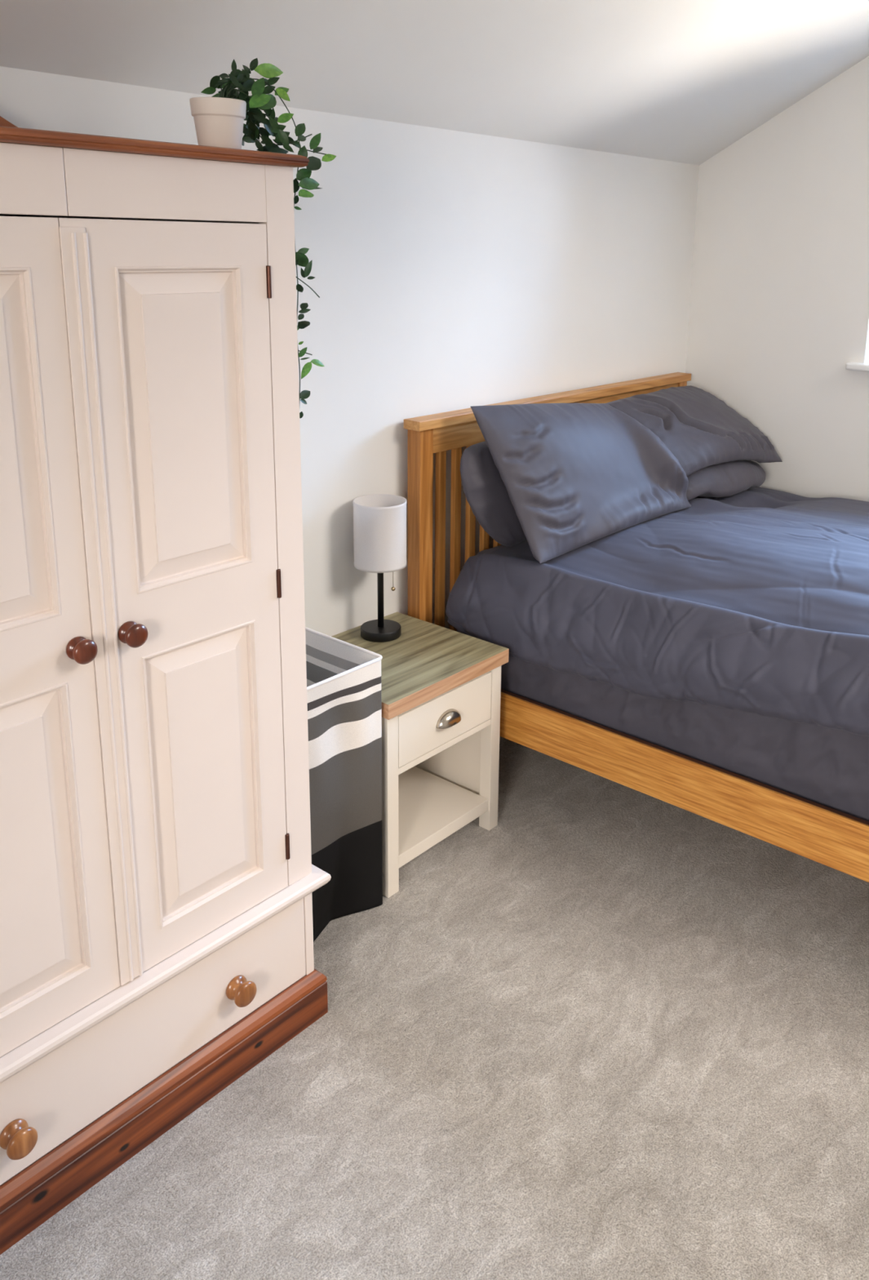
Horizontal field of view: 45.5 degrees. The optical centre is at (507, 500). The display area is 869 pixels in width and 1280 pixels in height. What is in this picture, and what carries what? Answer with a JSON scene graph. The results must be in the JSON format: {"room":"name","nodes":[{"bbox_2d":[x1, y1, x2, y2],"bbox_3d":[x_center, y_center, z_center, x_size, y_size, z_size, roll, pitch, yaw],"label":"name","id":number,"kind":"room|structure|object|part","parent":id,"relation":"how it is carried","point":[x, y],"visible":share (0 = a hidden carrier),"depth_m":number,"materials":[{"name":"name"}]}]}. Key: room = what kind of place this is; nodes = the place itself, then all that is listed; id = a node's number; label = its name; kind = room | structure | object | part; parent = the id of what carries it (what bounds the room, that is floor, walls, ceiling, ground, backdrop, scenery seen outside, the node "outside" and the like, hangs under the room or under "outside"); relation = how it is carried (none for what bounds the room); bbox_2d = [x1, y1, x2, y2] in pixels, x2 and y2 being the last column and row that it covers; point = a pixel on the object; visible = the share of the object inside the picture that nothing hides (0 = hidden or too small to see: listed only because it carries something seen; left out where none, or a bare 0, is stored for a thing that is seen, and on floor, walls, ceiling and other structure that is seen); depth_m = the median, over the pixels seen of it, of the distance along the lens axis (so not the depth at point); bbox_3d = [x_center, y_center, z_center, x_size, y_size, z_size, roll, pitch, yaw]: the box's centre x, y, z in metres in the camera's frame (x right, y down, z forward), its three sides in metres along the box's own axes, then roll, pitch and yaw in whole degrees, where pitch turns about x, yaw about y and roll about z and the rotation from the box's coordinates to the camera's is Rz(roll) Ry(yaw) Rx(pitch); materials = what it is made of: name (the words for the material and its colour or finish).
{"room":"bedroom","nodes":[
{"label":"bedroom","id":0,"kind":"room"},
{"bbox_2d":[0,66,699,636],"bbox_3d":[-0.969,0.046,2.302,0.200,1.965,5.744,12,18,37],"label":"wall","id":1,"kind":"structure","parent":0,"point":[452,270],"depth_m":2.94,"materials":[{"name":"white paint"}]},
{"bbox_2d":[0,736,868,1279],"bbox_3d":[0.815,1.449,1.194,4.800,0.120,5.764,12,18,37],"label":"floor","id":2,"kind":"structure","parent":0,"point":[606,1029],"depth_m":2.02,"materials":[{"name":"grey carpet"}]},
{"bbox_2d":[0,115,331,1254],"bbox_3d":[-0.850,0.233,1.814,0.594,1.850,0.892,12,18,37],"label":"wardrobe","id":3,"kind":"object","parent":2,"relation":"on","point":[158,877],"visible":1,"depth_m":1.71,"materials":[{"name":"white paint"}]},
{"bbox_3d":[-0.788,1.030,1.663,0.041,0.050,0.050,12,18,37],"label":"knob","id":4,"kind":"part","parent":3,"relation":"part of","materials":[{"name":"brown wood"}]},
{"bbox_3d":[-0.771,0.249,1.510,0.022,1.288,0.339,12,18,37],"label":"door","id":5,"kind":"part","parent":3,"relation":"part of","materials":[{"name":"white paint"}]},
{"bbox_3d":[-0.662,0.233,1.605,0.033,0.040,0.040,12,18,37],"label":"knob","id":6,"kind":"part","parent":3,"relation":"part of","materials":[{"name":"brown wood"}]},
{"bbox_3d":[-0.607,0.217,1.673,0.033,0.040,0.040,12,18,37],"label":"knob","id":7,"kind":"part","parent":3,"relation":"part of","materials":[{"name":"brown wood"}]},
{"bbox_3d":[-0.852,0.935,1.981,0.472,0.190,0.792,12,18,37],"label":"drawer","id":8,"kind":"part","parent":3,"relation":"part of","materials":[{"name":"white paint"}]},
{"bbox_3d":[-0.839,-0.557,1.619,0.572,0.020,0.876,12,18,37],"label":"cornice","id":9,"kind":"part","parent":3,"relation":"part of","materials":[{"name":"brown wood"}]},
{"bbox_3d":[-0.658,0.283,1.670,0.022,1.622,0.836,12,18,37],"label":"frame","id":10,"kind":"part","parent":3,"relation":"part of","materials":[{"name":"white paint"}]},
{"bbox_3d":[-0.869,0.817,1.968,0.580,0.042,0.892,12,18,37],"label":"waist moulding","id":11,"kind":"part","parent":3,"relation":"part of","materials":[{"name":"white paint"}]},
{"bbox_3d":[-0.549,0.184,1.782,0.022,1.288,0.370,12,18,37],"label":"door","id":12,"kind":"part","parent":3,"relation":"part of","materials":[{"name":"white paint"}]},
{"bbox_3d":[-0.515,0.951,1.998,0.041,0.050,0.050,12,18,37],"label":"knob","id":13,"kind":"part","parent":3,"relation":"part of","materials":[{"name":"brown wood"}]},
{"bbox_2d":[189,57,336,418],"bbox_3d":[-0.442,-0.459,1.854,0.143,0.629,0.264,12,18,37],"label":"potted plant","id":14,"kind":"object","parent":3,"relation":"on","point":[219,118],"visible":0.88,"depth_m":1.78,"materials":[{"name":"green plant"}]},
{"bbox_3d":[-0.486,-0.631,1.736,0.092,0.080,0.092,12,18,37],"label":"pot","id":15,"kind":"part","parent":14,"relation":"part of","materials":[{"name":"ceramic"}]},
{"bbox_3d":[-0.409,-0.454,1.867,0.215,0.616,0.042,-8,17,-34],"label":"stem","id":16,"kind":"part","parent":14,"relation":"part of","materials":[{"name":"green plant"}]},
{"bbox_2d":[305,626,382,942],"bbox_3d":[-0.522,0.685,2.462,0.334,0.664,0.328,12,18,37],"label":"laundry basket","id":17,"kind":"object","parent":2,"relation":"on","point":[344,708],"visible":0.3,"depth_m":2.41,"materials":[{"name":"fabric"}]},
{"bbox_2d":[331,612,509,897],"bbox_3d":[-0.308,0.668,2.813,0.432,0.538,0.462,12,18,37],"label":"bedside table","id":18,"kind":"object","parent":2,"relation":"on","point":[441,686],"visible":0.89,"depth_m":2.75,"materials":[{"name":"grey wood"}]},
{"bbox_2d":[353,493,406,642],"bbox_3d":[-0.349,0.186,2.824,0.144,0.386,0.144,12,18,37],"label":"table lamp","id":19,"kind":"object","parent":18,"relation":"on","point":[380,520],"visible":1,"depth_m":2.76,"materials":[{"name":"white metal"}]},
{"bbox_3d":[-0.346,0.087,2.799,0.144,0.182,0.144,12,18,37],"label":"lamp shade","id":20,"kind":"part","parent":19,"relation":"part of","materials":[{"name":"white fabric"}]},
{"bbox_3d":[-0.298,0.753,2.561,0.038,0.498,0.038,12,18,37],"label":"leg","id":21,"kind":"part","parent":18,"relation":"part of","materials":[{"name":"beige paint"}]},
{"bbox_2d":[398,766,488,867],"bbox_3d":[-0.302,0.853,2.851,0.349,0.036,0.361,12,18,37],"label":"shelf","id":22,"kind":"object","parent":18,"relation":"attached to","point":[432,807],"depth_m":2.83,"materials":[{"name":"beige paint"}]},
{"bbox_3d":[-0.166,0.636,2.688,0.020,0.016,0.361,12,18,37],"label":"rail","id":23,"kind":"part","parent":18,"relation":"part of","materials":[{"name":"beige paint"}]},
{"bbox_3d":[-0.163,0.483,2.650,0.018,0.014,0.361,12,18,37],"label":"rail","id":24,"kind":"part","parent":18,"relation":"part of","materials":[{"name":"beige paint"}]},
{"bbox_3d":[-0.289,0.531,2.764,0.340,0.136,0.357,12,18,37],"label":"drawer","id":25,"kind":"part","parent":18,"relation":"part of","materials":[{"name":"beige paint"}]},
{"bbox_3d":[-0.182,0.619,2.970,0.315,0.436,0.016,12,18,37],"label":"panel","id":26,"kind":"part","parent":18,"relation":"part of","materials":[{"name":"beige paint"}]},
{"bbox_3d":[-0.145,0.558,2.654,0.025,0.034,0.087,12,18,37],"label":"cup handle","id":27,"kind":"part","parent":18,"relation":"part of","materials":[{"name":"silver metal"}]},
{"bbox_3d":[-0.049,0.681,2.866,0.038,0.498,0.038,12,18,37],"label":"leg","id":28,"kind":"part","parent":18,"relation":"part of","materials":[{"name":"beige paint"}]},
{"bbox_2d":[404,372,868,882],"bbox_3d":[1.001,0.351,3.009,2.103,1.116,1.560,12,18,37],"label":"bed","id":29,"kind":"object","parent":2,"relation":"on","point":[836,839],"visible":0.16,"depth_m":2.79,"materials":[{"name":"brown wood"}]},
{"bbox_3d":[-0.260,0.322,3.061,0.050,1.088,0.056,12,18,37],"label":"post","id":30,"kind":"part","parent":29,"relation":"part of","materials":[{"name":"brown wood"}]},
{"bbox_3d":[0.212,-0.301,3.498,0.030,0.076,1.422,12,18,37],"label":"rail","id":31,"kind":"part","parent":29,"relation":"part of","materials":[{"name":"brown wood"}]},
{"bbox_2d":[457,630,868,821],"bbox_3d":[1.016,0.476,3.024,1.915,0.328,1.408,12,18,37],"label":"mattress","id":32,"kind":"object","parent":29,"relation":"on","point":[829,767],"visible":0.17,"depth_m":2.52,"materials":[{"name":"fabric"}]},
{"bbox_2d":[445,486,868,736],"bbox_3d":[1.027,0.259,3.015,1.973,0.328,1.622,12,18,37],"label":"duvet","id":33,"kind":"object","parent":32,"relation":"on","point":[754,600],"visible":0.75,"depth_m":2.73,"materials":[{"name":"fabric"}]},
{"bbox_2d":[460,440,527,546],"bbox_3d":[0.116,-0.061,3.211,0.163,0.311,0.763,12,18,37],"label":"pillow","id":34,"kind":"object","parent":33,"relation":"on","point":[486,494],"visible":0.22,"depth_m":2.95,"materials":[{"name":"fabric"}]},
{"bbox_2d":[471,403,692,564],"bbox_3d":[0.258,-0.107,3.166,0.316,0.417,0.810,12,18,37],"label":"pillow","id":35,"kind":"object","parent":33,"relation":"on","point":[574,476],"visible":1,"depth_m":3.04,"materials":[{"name":"fabric"}]},
{"bbox_2d":[686,460,766,500],"bbox_3d":[0.710,-0.096,3.753,0.328,0.148,0.693,12,18,37],"label":"pillow","id":36,"kind":"object","parent":33,"relation":"on","point":[731,477],"visible":0.44,"depth_m":3.60,"materials":[{"name":"fabric"}]},
{"bbox_2d":[607,385,782,475],"bbox_3d":[0.652,-0.252,3.727,0.365,0.277,0.840,14,19,41],"label":"pillow","id":37,"kind":"object","parent":36,"relation":"on","point":[698,427],"visible":0.77,"depth_m":3.62,"materials":[{"name":"fabric"}]},
{"bbox_3d":[0.658,0.056,4.188,0.050,1.088,0.056,12,18,37],"label":"post","id":38,"kind":"part","parent":29,"relation":"part of","materials":[{"name":"brown wood"}]},
{"bbox_3d":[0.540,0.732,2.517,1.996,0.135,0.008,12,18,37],"label":"rail","id":39,"kind":"part","parent":29,"relation":"part of","materials":[{"name":"brown wood"}]},
{"bbox_2d":[0,0,868,164],"bbox_3d":[0.870,-1.065,0.543,4.800,1.485,5.744,12,18,37],"label":"ceiling","id":40,"kind":"structure","parent":0,"point":[678,81],"depth_m":2.61,"materials":[{"name":"white paint"}]},
{"bbox_2d":[685,56,868,502],"bbox_3d":[2.546,-0.697,2.847,4.400,3.300,0.280,12,18,37],"label":"wall","id":41,"kind":"structure","parent":0,"point":[780,307],"depth_m":3.86,"materials":[{"name":"white paint"}]},
{"bbox_2d":[846,362,868,372],"bbox_3d":[1.773,-0.398,3.445,1.243,0.026,0.193,12,18,37],"label":"trim","id":42,"kind":"structure","parent":41,"relation":"attached to","point":[850,366],"depth_m":3.72,"materials":[{"name":"white"}]}
]}

